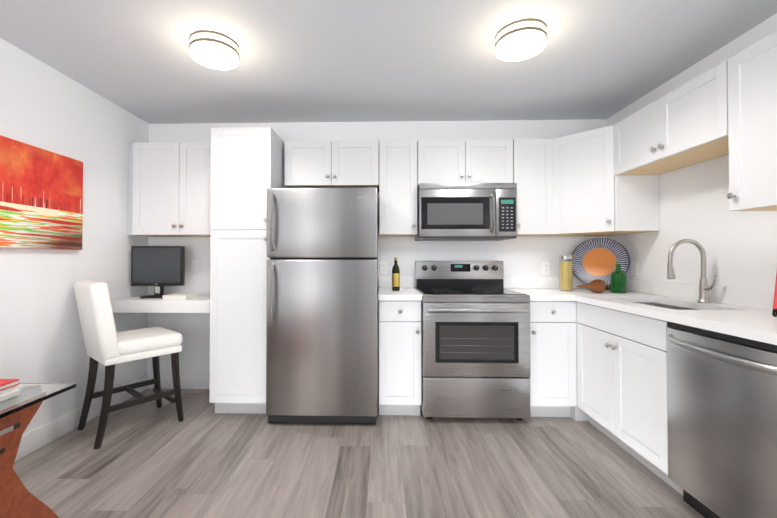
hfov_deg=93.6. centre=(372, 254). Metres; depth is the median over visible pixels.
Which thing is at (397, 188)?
upper cabinet
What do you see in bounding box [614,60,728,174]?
upper cabinet
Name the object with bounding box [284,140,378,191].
upper cabinet
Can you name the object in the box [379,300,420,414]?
base cabinet
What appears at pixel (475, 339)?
range
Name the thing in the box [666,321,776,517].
dishwasher
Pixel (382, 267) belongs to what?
electrical outlet
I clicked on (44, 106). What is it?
wall
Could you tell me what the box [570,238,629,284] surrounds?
decorative plate
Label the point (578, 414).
base cabinet
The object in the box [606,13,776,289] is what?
wall
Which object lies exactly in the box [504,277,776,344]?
countertop
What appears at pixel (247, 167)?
pantry cabinet
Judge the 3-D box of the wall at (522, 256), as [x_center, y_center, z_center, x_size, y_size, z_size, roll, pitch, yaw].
[0.014,0.012,3.328,4.360,2.410,0.120,0,-1,2]
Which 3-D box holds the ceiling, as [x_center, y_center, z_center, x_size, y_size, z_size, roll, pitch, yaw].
[-0.062,-1.291,0.451,4.360,0.120,5.910,0,-1,2]
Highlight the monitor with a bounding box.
[131,246,184,297]
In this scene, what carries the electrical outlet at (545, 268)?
attached to the wall at (522, 256)
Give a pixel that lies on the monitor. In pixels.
(158, 268)
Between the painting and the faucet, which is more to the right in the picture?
the faucet
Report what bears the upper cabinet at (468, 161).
attached to the wall at (522, 256)
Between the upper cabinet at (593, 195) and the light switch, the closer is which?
the upper cabinet at (593, 195)
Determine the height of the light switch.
0.116 m
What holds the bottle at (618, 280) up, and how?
on the countertop at (746, 313)
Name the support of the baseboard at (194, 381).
attached to the wall at (522, 256)
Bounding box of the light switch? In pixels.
[191,259,198,271]
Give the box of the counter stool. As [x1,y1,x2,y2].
[74,280,183,448]
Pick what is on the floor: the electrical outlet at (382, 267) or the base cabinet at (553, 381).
the base cabinet at (553, 381)
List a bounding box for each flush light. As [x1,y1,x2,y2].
[189,30,239,69]
[495,18,546,61]
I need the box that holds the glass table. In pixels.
[0,383,76,517]
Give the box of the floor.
[13,389,704,517]
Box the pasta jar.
[559,255,572,290]
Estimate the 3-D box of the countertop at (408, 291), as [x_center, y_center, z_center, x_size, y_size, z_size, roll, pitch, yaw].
[0.208,0.268,2.940,0.320,0.140,0.632,0,-1,2]
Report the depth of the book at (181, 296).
2.87 m
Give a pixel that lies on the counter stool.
(108, 346)
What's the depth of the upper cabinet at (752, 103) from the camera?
1.64 m
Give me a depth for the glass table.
1.12 m
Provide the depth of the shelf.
2.84 m
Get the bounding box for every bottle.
[392,257,399,290]
[611,264,626,292]
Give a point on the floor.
(202, 459)
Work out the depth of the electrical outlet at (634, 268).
2.85 m
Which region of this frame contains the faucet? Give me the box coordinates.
[667,239,717,302]
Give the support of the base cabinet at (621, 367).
on the floor
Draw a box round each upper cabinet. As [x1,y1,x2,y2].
[128,142,210,236]
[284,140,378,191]
[379,140,416,236]
[417,139,512,186]
[513,139,553,235]
[543,125,659,235]
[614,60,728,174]
[727,31,776,210]
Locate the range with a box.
[415,261,530,420]
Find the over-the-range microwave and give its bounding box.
[415,183,516,240]
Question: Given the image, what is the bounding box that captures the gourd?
[576,279,605,292]
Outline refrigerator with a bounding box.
[266,187,377,424]
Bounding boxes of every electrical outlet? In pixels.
[379,261,386,273]
[542,262,549,274]
[631,261,637,275]
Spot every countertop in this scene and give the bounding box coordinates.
[378,277,422,299]
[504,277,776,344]
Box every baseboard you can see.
[15,374,147,460]
[148,374,209,388]
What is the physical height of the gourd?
0.105 m
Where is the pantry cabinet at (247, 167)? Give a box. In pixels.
[209,127,286,413]
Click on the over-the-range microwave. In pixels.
(466, 211)
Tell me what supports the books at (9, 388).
on the glass table
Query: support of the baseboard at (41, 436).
attached to the wall at (44, 106)
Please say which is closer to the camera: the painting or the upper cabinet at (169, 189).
the painting
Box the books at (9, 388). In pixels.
[0,379,20,401]
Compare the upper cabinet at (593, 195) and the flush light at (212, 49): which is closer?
the flush light at (212, 49)
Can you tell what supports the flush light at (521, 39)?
attached to the ceiling
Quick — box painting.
[0,135,82,249]
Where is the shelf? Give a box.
[111,294,209,312]
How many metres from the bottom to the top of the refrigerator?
1.675 m
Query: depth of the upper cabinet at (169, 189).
3.00 m
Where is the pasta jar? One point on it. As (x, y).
(566, 280)
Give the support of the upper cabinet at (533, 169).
attached to the wall at (522, 256)
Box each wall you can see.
[0,38,148,433]
[147,119,606,389]
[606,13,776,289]
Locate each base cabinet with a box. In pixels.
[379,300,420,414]
[528,301,576,416]
[571,301,587,420]
[575,302,682,494]
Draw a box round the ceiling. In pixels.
[0,0,776,123]
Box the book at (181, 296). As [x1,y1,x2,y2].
[162,293,197,299]
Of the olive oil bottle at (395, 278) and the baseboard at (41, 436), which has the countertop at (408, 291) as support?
the olive oil bottle at (395, 278)

